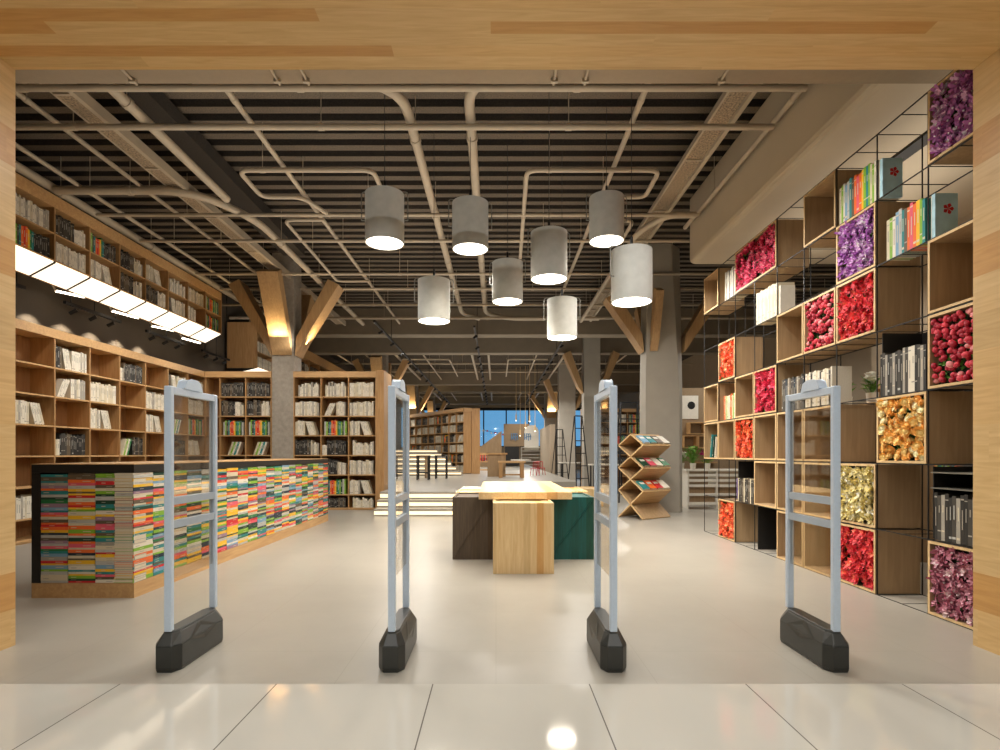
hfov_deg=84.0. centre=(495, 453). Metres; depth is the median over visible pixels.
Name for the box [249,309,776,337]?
ceiling beam
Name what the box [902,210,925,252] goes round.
book
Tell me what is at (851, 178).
book
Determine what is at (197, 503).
book
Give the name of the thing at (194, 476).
book
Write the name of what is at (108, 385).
book
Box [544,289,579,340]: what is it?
pendant lamp
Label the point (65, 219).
book
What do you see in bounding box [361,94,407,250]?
pendant lamp
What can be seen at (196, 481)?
book
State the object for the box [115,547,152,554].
book
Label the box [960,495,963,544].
book
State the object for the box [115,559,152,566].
book
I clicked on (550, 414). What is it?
column
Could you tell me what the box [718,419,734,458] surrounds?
cube
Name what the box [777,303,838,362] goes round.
cube
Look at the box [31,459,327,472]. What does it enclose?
countertop
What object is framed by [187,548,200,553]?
book
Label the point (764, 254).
panel
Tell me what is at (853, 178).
book
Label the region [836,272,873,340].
panel
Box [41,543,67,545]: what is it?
book
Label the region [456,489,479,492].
block
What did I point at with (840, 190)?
book
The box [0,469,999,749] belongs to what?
floor
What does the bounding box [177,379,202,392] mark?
light
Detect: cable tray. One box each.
[50,92,345,325]
[587,92,756,321]
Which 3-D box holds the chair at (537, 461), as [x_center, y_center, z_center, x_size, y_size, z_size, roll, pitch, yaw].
[1.718,0.541,21.206,0.273,0.521,0.281,0,0,-17]
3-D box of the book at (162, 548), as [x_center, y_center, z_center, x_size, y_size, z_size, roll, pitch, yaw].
[-3.232,0.896,5.236,0.171,0.033,0.274,0,0,0]
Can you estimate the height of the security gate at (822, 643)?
1.709 m
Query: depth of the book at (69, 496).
4.83 m
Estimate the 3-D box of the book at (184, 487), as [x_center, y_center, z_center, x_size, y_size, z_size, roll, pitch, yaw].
[-3.233,0.339,5.515,0.171,0.023,0.274,0,0,0]
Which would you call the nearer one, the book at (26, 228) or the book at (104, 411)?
the book at (26, 228)
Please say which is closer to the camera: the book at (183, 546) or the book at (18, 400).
the book at (183, 546)
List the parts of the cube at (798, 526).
panel, panel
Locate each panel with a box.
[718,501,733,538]
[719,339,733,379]
[734,224,774,290]
[734,419,752,457]
[754,368,774,412]
[804,292,833,351]
[834,207,873,279]
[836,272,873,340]
[841,463,875,527]
[841,525,879,590]
[876,395,924,460]
[925,545,972,625]
[928,70,972,157]
[931,306,972,384]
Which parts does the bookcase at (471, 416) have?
shelf, shelf, shelf, shelf, panel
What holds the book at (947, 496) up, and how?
on the shelving unit at (876, 135)
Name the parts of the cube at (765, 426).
panel, panel, panel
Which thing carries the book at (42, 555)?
on the book at (42, 558)
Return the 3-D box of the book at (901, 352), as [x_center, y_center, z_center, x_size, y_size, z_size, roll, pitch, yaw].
[3.485,-0.684,4.638,0.200,0.354,0.024,0,0,0]
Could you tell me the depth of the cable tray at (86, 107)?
7.67 m
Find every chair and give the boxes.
[530,462,538,475]
[537,461,545,474]
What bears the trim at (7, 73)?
attached to the wall
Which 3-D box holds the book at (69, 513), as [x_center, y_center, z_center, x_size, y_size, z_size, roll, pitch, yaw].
[-3.601,0.518,4.907,0.230,0.033,0.171,0,0,0]
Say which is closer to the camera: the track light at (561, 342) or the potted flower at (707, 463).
the potted flower at (707, 463)
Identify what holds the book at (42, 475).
on the book at (42, 478)
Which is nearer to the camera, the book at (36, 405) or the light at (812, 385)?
the light at (812, 385)
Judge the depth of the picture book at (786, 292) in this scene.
6.62 m
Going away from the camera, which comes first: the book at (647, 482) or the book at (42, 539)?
the book at (42, 539)
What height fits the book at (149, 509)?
0.033 m
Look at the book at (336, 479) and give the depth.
12.45 m
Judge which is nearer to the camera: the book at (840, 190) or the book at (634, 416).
the book at (840, 190)
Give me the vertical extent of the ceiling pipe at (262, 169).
0.688 m
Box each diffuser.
[366,236,402,249]
[419,318,448,324]
[453,243,486,254]
[493,298,521,304]
[532,274,565,283]
[548,335,575,339]
[590,235,622,246]
[612,297,650,306]
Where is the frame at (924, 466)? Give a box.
[857,402,933,562]
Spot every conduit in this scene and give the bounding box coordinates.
[121,70,137,85]
[270,70,280,85]
[300,70,310,85]
[551,70,557,85]
[582,70,588,85]
[717,70,728,85]
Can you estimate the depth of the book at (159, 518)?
5.18 m
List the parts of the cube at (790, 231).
panel, panel, panel, panel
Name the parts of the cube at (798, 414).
panel, panel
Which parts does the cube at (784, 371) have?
panel, panel, panel, panel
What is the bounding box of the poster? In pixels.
[682,396,697,418]
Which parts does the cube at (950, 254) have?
panel, panel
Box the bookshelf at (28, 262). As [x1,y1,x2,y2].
[15,172,221,342]
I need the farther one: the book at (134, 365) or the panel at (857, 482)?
the book at (134, 365)
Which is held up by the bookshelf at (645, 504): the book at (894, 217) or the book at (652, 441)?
the book at (652, 441)
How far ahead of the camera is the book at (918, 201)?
4.46 m
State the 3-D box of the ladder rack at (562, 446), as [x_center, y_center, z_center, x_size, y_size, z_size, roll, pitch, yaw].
[2.980,0.042,26.000,0.644,2.423,0.638,0,0,-23]
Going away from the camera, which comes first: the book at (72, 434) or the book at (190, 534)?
the book at (190, 534)
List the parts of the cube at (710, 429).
panel, panel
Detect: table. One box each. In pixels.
[398,456,426,477]
[479,481,571,498]
[498,461,525,477]
[511,459,530,460]
[559,462,581,476]
[588,464,621,494]
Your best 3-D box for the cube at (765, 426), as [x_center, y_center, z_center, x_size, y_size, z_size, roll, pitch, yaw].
[3.568,-0.207,6.966,0.400,0.567,0.565,0,0,0]
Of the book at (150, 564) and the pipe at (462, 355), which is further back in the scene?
the pipe at (462, 355)
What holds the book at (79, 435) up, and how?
on the bookcase at (36, 371)
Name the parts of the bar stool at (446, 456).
leg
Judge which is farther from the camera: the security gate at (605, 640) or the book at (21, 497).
the book at (21, 497)
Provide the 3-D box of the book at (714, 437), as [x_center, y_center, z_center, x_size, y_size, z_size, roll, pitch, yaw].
[3.475,-0.113,8.637,0.200,0.340,0.089,0,0,0]
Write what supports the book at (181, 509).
on the book at (183, 512)
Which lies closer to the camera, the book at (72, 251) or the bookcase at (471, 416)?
the book at (72, 251)
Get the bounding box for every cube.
[704,268,743,314]
[704,383,734,422]
[704,422,717,458]
[718,337,762,381]
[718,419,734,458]
[718,499,759,541]
[735,219,808,293]
[735,372,759,417]
[735,416,753,459]
[754,365,808,414]
[754,413,776,459]
[754,461,782,508]
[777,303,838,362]
[777,409,803,460]
[777,462,803,513]
[777,510,803,566]
[804,170,861,247]
[804,287,874,353]
[804,405,874,461]
[804,462,830,518]
[804,517,830,576]
[836,202,919,284]
[836,267,919,343]
[841,463,919,527]
[841,523,919,593]
[877,391,972,463]
[928,70,972,164]
[928,220,972,313]
[928,302,972,388]
[928,541,972,629]
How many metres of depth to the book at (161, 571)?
5.17 m
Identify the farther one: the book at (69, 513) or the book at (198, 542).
the book at (198, 542)
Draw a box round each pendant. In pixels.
[525,366,525,427]
[529,365,529,421]
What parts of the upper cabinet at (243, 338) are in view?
panel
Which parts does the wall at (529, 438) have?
panel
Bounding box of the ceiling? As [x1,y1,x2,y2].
[15,92,835,368]
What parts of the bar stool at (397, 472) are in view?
leg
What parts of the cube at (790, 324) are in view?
panel, panel, panel, panel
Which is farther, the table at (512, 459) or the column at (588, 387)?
the table at (512, 459)
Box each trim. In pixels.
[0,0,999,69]
[0,58,14,650]
[973,48,999,655]
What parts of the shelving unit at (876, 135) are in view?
wire shelf, wire shelf, wire shelf, wire shelf, rail, rail, rail, rail, wire shelf, rail, wire shelf, rail, rail, rail, wire shelf, rail, wire shelf, rail, rail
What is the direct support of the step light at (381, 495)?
attached to the platform
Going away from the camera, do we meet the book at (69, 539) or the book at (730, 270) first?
the book at (69, 539)
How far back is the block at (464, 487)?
8.67 m
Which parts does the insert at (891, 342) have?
panel, panel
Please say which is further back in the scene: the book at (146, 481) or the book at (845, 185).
the book at (845, 185)
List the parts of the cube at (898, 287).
panel, panel, panel, panel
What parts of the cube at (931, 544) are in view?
panel, panel, panel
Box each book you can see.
[15,223,16,242]
[16,400,17,422]
[16,496,22,518]
[16,498,17,519]
[18,400,19,422]
[18,498,20,519]
[19,224,20,244]
[21,225,23,245]
[22,400,23,423]
[23,497,24,518]
[24,401,26,423]
[25,200,29,220]
[25,226,27,247]
[27,402,28,423]
[28,229,29,248]
[29,200,32,221]
[29,402,36,423]
[30,230,31,249]
[32,232,33,250]
[32,403,39,423]
[34,233,35,251]
[35,403,41,424]
[36,206,38,224]
[36,235,37,251]
[37,403,43,424]
[38,234,41,253]
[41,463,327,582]
[41,474,67,476]
[41,477,67,480]
[41,483,67,485]
[41,486,67,487]
[41,491,67,494]
[41,495,67,496]
[41,500,67,503]
[41,504,67,506]
[41,507,68,510]
[41,517,67,519]
[41,519,68,522]
[41,527,67,529]
[41,530,67,532]
[41,535,67,537]
[41,538,67,540]
[41,541,67,542]
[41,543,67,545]
[41,546,67,548]
[41,554,67,556]
[41,557,67,560]
[41,561,67,562]
[41,565,67,568]
[41,571,67,574]
[41,577,67,580]
[42,236,43,254]
[45,237,46,255]
[47,237,49,257]
[56,215,57,234]
[56,346,57,367]
[56,379,64,396]
[56,433,62,454]
[58,215,61,236]
[58,347,59,367]
[59,379,67,396]
[60,244,61,262]
[61,349,66,368]
[62,379,69,396]
[62,433,64,454]
[63,219,64,237]
[64,349,68,369]
[64,379,72,397]
[65,219,66,238]
[66,350,70,369]
[67,220,70,240]
[68,434,69,454]
[68,476,95,479]
[68,480,95,482]
[68,483,95,485]
[68,486,94,488]
[68,489,94,491]
[68,495,95,497]
[68,498,95,501]
[68,502,95,504]
[68,512,95,515]
[68,515,95,518]
[68,519,95,522]
[68,526,94,529]
[68,530,95,532]
[68,537,95,541]
[68,544,94,547]
[68,550,95,552]
[68,553,95,555]
[68,556,95,557]
[68,560,95,563]
[68,566,95,569]
[68,576,95,578]
[69,351,72,370]
[70,434,71,454]
[71,223,73,242]
[72,251,75,268]
[72,434,84,454]
[72,435,74,454]
[74,379,75,398]
[75,379,79,398]
[75,435,78,454]
[75,436,76,454]
[77,352,78,371]
[79,435,83,454]
[80,436,81,454]
[83,381,84,399]
[95,238,96,253]
[95,478,114,480]
[95,485,114,487]
[95,491,114,493]
[95,496,114,499]
[95,526,114,529]
[95,538,114,541]
[95,542,114,545]
[95,546,114,549]
[95,554,114,556]
[95,580,114,582]
[96,481,115,484]
[96,500,114,503]
[96,504,114,507]
[96,511,114,513]
[96,517,114,520]
[96,521,114,523]
[96,533,114,535]
[96,561,114,564]
[96,565,114,568]
[97,382,100,401]
[97,383,98,401]
[98,239,99,255]
[98,410,99,428]
[100,410,105,428]
[102,241,103,257]
[102,410,107,428]
[104,384,109,402]
[104,411,109,428]
[111,386,112,403]
[114,472,152,474]
[114,477,152,480]
[114,480,152,484]
[114,483,152,487]
[114,489,152,493]
[114,494,152,497]
[114,496,152,499]
[114,498,153,503]
[114,501,152,505]
[114,512,152,517]
[114,517,151,522]
[114,530,152,536]
[114,533,152,539]
[114,536,152,542]
[114,541,152,548]
[114,553,152,560]
[114,557,152,564]
[114,564,152,571]
[114,567,152,575]
[114,570,152,578]
[115,474,152,477]
[115,486,152,490]
[115,492,152,495]
[115,503,152,507]
[115,505,152,510]
[115,508,152,514]
[115,514,152,519]
[115,520,152,524]
[115,521,152,526]
[115,523,152,528]
[115,525,152,531]
[115,528,152,533]
[115,538,152,544]
[115,544,152,551]
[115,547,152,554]
[115,550,152,557]
[115,555,152,562]
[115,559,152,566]
[115,561,152,569]
[115,565,152,572]
[115,572,152,582]
[116,495,145,497]
[121,272,123,289]
[127,364,129,381]
[128,439,133,454]
[130,256,132,271]
[132,365,134,382]
[134,365,137,382]
[134,534,145,539]
[134,538,145,543]
[134,553,146,559]
[135,438,137,454]
[152,516,163,521]
[153,472,163,474]
[153,475,163,477]
[153,483,163,486]
[153,488,163,491]
[153,491,163,494]
[153,498,163,501]
[153,501,163,504]
[153,503,163,507]
[153,506,163,511]
[153,523,163,527]
[153,528,163,532]
[153,543,163,549]
[153,547,163,552]
[153,566,163,572]
[153,569,163,575]
[161,470,186,473]
[174,477,186,479]
[174,483,186,486]
[174,486,186,489]
[174,505,186,508]
[174,507,186,512]
[174,511,186,515]
[174,526,186,532]
[174,530,186,535]
[174,533,186,537]
[174,537,186,542]
[174,542,186,547]
[174,544,186,549]
[174,547,186,553]
[174,552,186,559]
[174,556,185,562]
[186,487,201,491]
[186,545,201,551]
[186,550,200,556]
[186,552,201,558]
[187,473,201,475]
[187,475,201,478]
[187,480,200,483]
[187,490,201,493]
[187,502,200,506]
[187,505,201,510]
[187,510,201,514]
[187,524,200,528]
[187,526,200,532]
[187,531,201,535]
[187,534,201,539]
[187,538,200,544]
[187,541,200,546]
[187,543,200,549]
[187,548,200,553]
[187,554,201,560]
[187,557,200,563]
[217,485,226,488]
[217,527,226,531]
[217,533,226,537]
[226,491,236,494]
[226,509,237,513]
[226,520,237,525]
[226,526,237,531]
[226,529,237,534]
[227,483,237,486]
[227,535,237,540]
[227,543,237,549]
[228,420,230,434]
[237,490,247,493]
[257,420,258,434]
[260,421,264,434]
[295,440,299,454]
[307,440,310,454]
[331,420,333,434]
[336,479,339,493]
[337,421,340,434]
[339,440,342,454]
[344,479,347,493]
[345,421,347,434]
[412,414,635,448]
[636,435,649,443]
[636,458,649,466]
[636,481,649,489]
[643,436,656,443]
[643,458,656,466]
[643,480,656,489]
[650,436,663,443]
[650,458,662,465]
[650,480,663,488]
[656,436,669,443]
[656,458,669,465]
[656,480,669,488]
[710,435,716,457]
[712,436,716,457]
[714,437,716,457]
[725,272,726,300]
[727,270,740,299]
[729,270,742,298]
[730,271,743,297]
[732,266,745,296]
[733,267,746,295]
[756,294,756,324]
[757,293,772,324]
[758,292,760,323]
[759,293,774,323]
[761,290,763,322]
[762,291,776,322]
[763,291,763,321]
[764,290,764,320]
[765,288,776,320]
[767,289,767,319]
[768,287,776,319]
[769,285,776,318]
[770,287,770,317]
[771,284,776,317]
[773,283,775,316]
[774,284,776,316]
[775,284,775,315]
[776,282,794,314]
[779,285,794,313]
[782,380,782,410]
[783,380,783,410]
[784,379,785,410]
[785,379,786,395]
[789,378,791,394]
[792,377,800,409]
[795,377,796,408]
[798,376,800,408]
[801,374,803,407]
[805,374,814,407]
[812,372,814,406]
[814,370,822,405]
[816,372,817,405]
[818,371,819,405]
[821,372,822,404]
[823,369,824,404]
[825,368,845,404]
[827,368,830,403]
[829,370,830,403]
[831,366,851,402]
[839,188,841,224]
[842,186,842,222]
[843,183,846,221]
[845,185,846,220]
[847,181,848,218]
[849,177,853,217]
[852,178,853,215]
[854,174,858,214]
[856,175,858,212]
[859,172,861,210]
[862,170,863,208]
[864,167,865,207]
[866,165,867,206]
[868,163,870,204]
[870,163,873,203]
[872,164,873,202]
[874,160,897,201]
[879,158,902,198]
[880,354,882,395]
[883,353,891,395]
[885,355,896,395]
[887,219,912,260]
[887,354,889,394]
[890,217,912,258]
[890,354,891,394]
[892,353,894,394]
[893,216,918,257]
[895,352,896,393]
[896,211,918,255]
[897,350,910,393]
[899,208,925,253]
[900,351,902,392]
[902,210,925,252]
[903,348,904,392]
[904,208,926,251]
[905,347,917,392]
[907,207,926,250]
[908,347,910,391]
[910,202,926,249]
[911,345,924,391]
[913,203,926,247]
[915,344,917,390]
[916,199,926,245]
[917,344,923,390]
[920,198,926,244]
[920,345,922,389]
[922,198,930,242]
[923,344,950,389]
[931,193,957,238]
[934,492,962,539]
[937,495,940,540]
[941,495,944,540]
[945,494,972,541]
[949,498,951,542]
[952,496,959,542]
[956,498,959,543]
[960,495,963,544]
[964,495,972,545]
[968,499,972,546]
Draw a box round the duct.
[124,92,304,255]
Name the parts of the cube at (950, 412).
panel, panel, panel, panel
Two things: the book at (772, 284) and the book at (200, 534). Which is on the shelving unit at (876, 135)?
the book at (772, 284)
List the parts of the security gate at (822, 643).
post, rail, post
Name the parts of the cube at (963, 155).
panel, panel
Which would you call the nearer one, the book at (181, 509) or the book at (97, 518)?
the book at (97, 518)
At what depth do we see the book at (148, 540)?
4.82 m
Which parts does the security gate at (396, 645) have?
post, rail, post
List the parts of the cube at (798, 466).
panel, panel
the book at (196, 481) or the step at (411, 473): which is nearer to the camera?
the book at (196, 481)
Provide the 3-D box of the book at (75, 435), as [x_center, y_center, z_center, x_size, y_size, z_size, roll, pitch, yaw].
[-6.660,-0.140,8.712,0.200,0.320,0.036,0,0,0]
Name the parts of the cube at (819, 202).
panel, panel, panel, panel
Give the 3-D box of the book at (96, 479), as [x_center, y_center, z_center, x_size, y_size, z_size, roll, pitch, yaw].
[-3.394,0.221,4.907,0.170,0.027,0.171,0,0,0]
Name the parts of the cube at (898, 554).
panel, panel, panel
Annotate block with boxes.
[453,493,492,559]
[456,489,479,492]
[461,486,480,488]
[493,499,553,573]
[550,493,593,559]
[563,487,587,493]
[574,486,602,506]
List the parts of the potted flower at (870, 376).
pot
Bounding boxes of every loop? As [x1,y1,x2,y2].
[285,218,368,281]
[402,355,457,376]
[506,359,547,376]
[620,219,633,244]
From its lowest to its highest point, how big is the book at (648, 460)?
0.166 m
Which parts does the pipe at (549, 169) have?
hanger rod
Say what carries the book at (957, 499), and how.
on the shelving unit at (876, 135)
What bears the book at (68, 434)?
on the bookcase at (36, 371)
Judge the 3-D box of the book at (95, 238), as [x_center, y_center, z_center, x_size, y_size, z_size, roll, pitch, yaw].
[-6.650,-3.406,9.116,0.180,0.268,0.030,0,0,0]
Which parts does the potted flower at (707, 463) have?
pot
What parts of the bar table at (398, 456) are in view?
leg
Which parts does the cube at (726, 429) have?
panel, panel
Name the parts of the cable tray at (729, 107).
rail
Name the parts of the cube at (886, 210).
panel, panel, panel, panel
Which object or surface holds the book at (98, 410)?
on the bookcase at (36, 371)
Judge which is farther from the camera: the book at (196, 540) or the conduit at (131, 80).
the book at (196, 540)
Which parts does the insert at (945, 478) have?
shelf, shelf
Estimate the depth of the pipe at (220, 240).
9.97 m
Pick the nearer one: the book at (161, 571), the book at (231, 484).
the book at (161, 571)
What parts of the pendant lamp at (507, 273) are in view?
lamp shade, cord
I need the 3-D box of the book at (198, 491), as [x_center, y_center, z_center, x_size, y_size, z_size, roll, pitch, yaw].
[-3.227,0.397,5.793,0.171,0.023,0.273,0,0,0]
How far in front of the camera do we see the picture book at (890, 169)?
4.87 m
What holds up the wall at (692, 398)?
on the floor
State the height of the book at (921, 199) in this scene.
0.360 m
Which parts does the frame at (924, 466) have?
panel, panel, panel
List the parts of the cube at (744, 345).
panel, panel, panel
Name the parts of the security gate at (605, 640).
post, rail, post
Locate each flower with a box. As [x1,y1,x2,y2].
[682,451,686,468]
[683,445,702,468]
[700,449,712,468]
[860,371,879,402]
[890,167,898,175]
[944,203,953,213]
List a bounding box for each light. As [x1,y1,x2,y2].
[15,158,25,289]
[51,285,84,297]
[63,203,121,327]
[145,251,184,348]
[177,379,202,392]
[180,334,200,343]
[201,282,229,363]
[373,301,449,404]
[374,511,452,514]
[377,502,452,505]
[380,494,454,497]
[391,379,405,392]
[396,451,436,451]
[396,454,440,455]
[398,459,444,459]
[398,463,450,463]
[398,468,455,468]
[398,473,460,473]
[473,306,487,404]
[526,341,563,404]
[598,379,612,392]
[801,379,826,391]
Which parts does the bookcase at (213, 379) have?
shelf, shelf, shelf, shelf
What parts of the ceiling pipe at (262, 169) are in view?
hanger rod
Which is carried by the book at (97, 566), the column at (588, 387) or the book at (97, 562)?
the book at (97, 562)
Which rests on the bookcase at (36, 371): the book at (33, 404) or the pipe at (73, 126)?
the book at (33, 404)
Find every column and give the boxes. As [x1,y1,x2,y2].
[228,253,343,458]
[352,355,409,384]
[399,385,433,414]
[419,394,446,412]
[528,393,557,473]
[543,361,581,479]
[563,338,619,485]
[603,243,708,512]
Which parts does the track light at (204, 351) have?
rail, suspension rod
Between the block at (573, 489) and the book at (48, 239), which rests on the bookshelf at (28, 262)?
the book at (48, 239)
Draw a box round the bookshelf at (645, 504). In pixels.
[618,434,670,519]
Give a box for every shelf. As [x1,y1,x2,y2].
[15,184,220,299]
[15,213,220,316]
[521,447,539,464]
[682,469,737,508]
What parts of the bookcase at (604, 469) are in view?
panel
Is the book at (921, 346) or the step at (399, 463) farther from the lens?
the step at (399, 463)
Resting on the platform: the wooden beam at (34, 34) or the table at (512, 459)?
the table at (512, 459)
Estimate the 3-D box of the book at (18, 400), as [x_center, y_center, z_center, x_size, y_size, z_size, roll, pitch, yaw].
[-6.660,-0.582,7.648,0.200,0.320,0.031,0,0,0]
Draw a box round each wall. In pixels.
[15,171,401,448]
[402,404,606,468]
[504,424,539,465]
[540,424,554,473]
[607,284,870,408]
[682,388,744,483]
[690,84,972,263]
[871,213,972,391]
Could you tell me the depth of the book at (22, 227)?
7.70 m
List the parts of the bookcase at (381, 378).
shelf, shelf, shelf, shelf, panel, shelf, shelf, shelf, panel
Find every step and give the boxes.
[374,507,452,515]
[377,499,452,506]
[396,449,436,452]
[396,453,442,456]
[398,457,444,461]
[398,462,451,465]
[398,466,456,470]
[398,471,461,475]
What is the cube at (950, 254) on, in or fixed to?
on the shelving unit at (876, 135)
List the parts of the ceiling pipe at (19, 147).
hanger rod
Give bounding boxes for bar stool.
[396,455,402,478]
[416,455,430,479]
[435,455,447,478]
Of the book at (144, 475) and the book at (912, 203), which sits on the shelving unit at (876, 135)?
the book at (912, 203)
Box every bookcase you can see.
[15,318,204,545]
[205,371,271,459]
[293,370,390,509]
[409,408,479,473]
[480,453,486,469]
[580,409,639,484]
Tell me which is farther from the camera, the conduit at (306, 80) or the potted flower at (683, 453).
the potted flower at (683, 453)
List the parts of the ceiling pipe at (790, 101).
hanger rod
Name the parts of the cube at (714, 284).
panel, panel, panel, panel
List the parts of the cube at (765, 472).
panel, panel, panel, panel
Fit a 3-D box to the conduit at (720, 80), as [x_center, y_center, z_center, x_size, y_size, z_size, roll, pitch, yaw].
[2.006,-3.322,4.600,0.060,0.034,0.800,0,0,0]
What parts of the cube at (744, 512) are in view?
panel, panel, panel, panel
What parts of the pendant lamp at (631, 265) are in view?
cord, lamp shade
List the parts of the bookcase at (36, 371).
shelf, shelf, shelf, shelf, shelf, shelf, shelf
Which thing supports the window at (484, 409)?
in the wall at (534, 458)
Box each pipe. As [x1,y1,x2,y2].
[15,84,807,92]
[15,92,323,323]
[15,92,774,130]
[15,142,262,303]
[15,156,264,315]
[52,158,364,325]
[95,213,698,216]
[108,92,230,202]
[139,204,689,242]
[194,243,835,275]
[220,260,830,290]
[222,279,824,305]
[225,92,399,323]
[229,316,755,319]
[239,122,381,214]
[332,355,692,363]
[337,355,363,366]
[381,92,479,320]
[391,364,639,372]
[395,355,420,379]
[406,393,627,393]
[419,396,620,396]
[423,355,441,379]
[464,92,598,320]
[471,355,478,379]
[487,355,490,379]
[519,122,659,260]
[526,355,536,379]
[547,356,562,378]
[560,92,647,295]
[579,212,696,322]
[600,355,626,374]
[683,84,808,229]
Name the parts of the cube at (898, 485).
panel, panel, panel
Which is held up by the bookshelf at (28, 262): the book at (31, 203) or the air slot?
the book at (31, 203)
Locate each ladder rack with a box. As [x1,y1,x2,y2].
[551,429,567,474]
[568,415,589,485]
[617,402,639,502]
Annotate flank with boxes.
[480,431,501,466]
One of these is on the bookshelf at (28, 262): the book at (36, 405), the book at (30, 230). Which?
the book at (30, 230)
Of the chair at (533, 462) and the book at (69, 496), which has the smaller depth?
the book at (69, 496)
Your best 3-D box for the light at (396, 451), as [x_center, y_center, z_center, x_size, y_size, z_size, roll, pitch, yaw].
[-3.435,-0.117,23.327,1.930,0.055,0.024,0,0,0]
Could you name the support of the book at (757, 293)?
on the shelving unit at (876, 135)
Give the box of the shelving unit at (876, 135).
[704,70,972,629]
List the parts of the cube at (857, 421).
panel, panel, panel, panel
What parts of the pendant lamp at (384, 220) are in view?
lamp shade, cord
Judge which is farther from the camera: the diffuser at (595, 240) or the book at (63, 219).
the book at (63, 219)
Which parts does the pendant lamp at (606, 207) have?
lamp shade, cord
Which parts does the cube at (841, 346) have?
panel, panel, panel, panel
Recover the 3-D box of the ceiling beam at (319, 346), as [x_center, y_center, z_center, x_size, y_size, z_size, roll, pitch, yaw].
[0.675,-4.100,20.550,16.650,0.800,0.500,0,0,0]
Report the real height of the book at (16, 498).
0.299 m
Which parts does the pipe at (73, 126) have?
hanger rod, hanger rod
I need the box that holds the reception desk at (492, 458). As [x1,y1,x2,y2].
[486,453,506,476]
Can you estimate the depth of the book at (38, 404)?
8.00 m
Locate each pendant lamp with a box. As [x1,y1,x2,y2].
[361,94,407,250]
[414,269,453,324]
[448,137,491,255]
[489,144,525,305]
[527,220,569,284]
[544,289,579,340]
[586,107,626,247]
[610,92,652,307]
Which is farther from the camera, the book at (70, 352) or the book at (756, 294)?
the book at (70, 352)
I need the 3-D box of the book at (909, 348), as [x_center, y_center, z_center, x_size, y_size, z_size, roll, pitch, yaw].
[3.485,-0.692,4.546,0.200,0.370,0.034,0,0,0]
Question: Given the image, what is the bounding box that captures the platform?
[380,465,575,498]
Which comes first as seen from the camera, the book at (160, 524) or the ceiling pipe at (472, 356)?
the book at (160, 524)
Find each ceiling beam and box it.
[15,70,952,83]
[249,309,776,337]
[308,338,728,354]
[352,369,639,384]
[396,394,617,403]
[404,385,639,392]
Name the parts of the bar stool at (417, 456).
leg, leg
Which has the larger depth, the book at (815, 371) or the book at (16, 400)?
the book at (16, 400)
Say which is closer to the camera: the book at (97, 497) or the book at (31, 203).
the book at (97, 497)
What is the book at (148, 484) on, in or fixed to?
on the book at (145, 487)
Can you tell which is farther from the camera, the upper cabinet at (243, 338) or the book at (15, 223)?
the upper cabinet at (243, 338)
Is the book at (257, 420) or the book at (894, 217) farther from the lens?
the book at (257, 420)
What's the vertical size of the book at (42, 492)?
0.033 m
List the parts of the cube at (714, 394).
panel, panel, panel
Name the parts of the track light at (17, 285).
rail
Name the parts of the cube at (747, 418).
panel, panel, panel, panel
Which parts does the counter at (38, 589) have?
edge panel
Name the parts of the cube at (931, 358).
panel, panel, panel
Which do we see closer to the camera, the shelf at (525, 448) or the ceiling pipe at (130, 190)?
the ceiling pipe at (130, 190)
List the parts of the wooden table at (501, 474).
leg, leg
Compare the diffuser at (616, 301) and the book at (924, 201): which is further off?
the diffuser at (616, 301)
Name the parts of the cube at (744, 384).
panel, panel, panel, panel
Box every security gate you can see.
[156,379,222,672]
[379,379,416,672]
[587,379,625,672]
[780,379,848,672]
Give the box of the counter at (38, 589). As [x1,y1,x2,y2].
[31,458,327,597]
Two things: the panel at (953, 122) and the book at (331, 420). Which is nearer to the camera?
the panel at (953, 122)
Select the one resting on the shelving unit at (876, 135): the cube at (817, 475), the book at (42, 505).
the cube at (817, 475)
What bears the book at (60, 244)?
on the bookshelf at (28, 262)
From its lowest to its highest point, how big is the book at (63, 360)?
0.313 m
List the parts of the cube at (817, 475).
panel, panel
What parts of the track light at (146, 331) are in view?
linear light, rail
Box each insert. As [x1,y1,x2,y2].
[738,461,753,477]
[758,507,776,548]
[882,332,972,389]
[931,466,972,537]
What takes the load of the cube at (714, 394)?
on the shelving unit at (876, 135)
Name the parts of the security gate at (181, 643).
post, rail, post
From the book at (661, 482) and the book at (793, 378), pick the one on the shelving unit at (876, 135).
the book at (793, 378)
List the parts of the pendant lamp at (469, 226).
lamp shade, cord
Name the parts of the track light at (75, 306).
rail, linear light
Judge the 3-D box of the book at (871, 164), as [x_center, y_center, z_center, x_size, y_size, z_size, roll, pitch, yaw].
[3.485,-2.438,5.014,0.200,0.363,0.027,0,0,0]
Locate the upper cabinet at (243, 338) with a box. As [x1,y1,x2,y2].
[227,322,344,370]
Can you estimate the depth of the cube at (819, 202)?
6.06 m
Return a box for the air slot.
[893,132,926,161]
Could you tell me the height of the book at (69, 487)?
0.027 m
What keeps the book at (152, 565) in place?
on the book at (116, 574)
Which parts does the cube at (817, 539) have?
panel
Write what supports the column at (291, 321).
on the floor
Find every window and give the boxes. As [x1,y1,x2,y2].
[483,408,505,446]
[506,408,527,446]
[528,408,543,446]
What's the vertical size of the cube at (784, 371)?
0.567 m

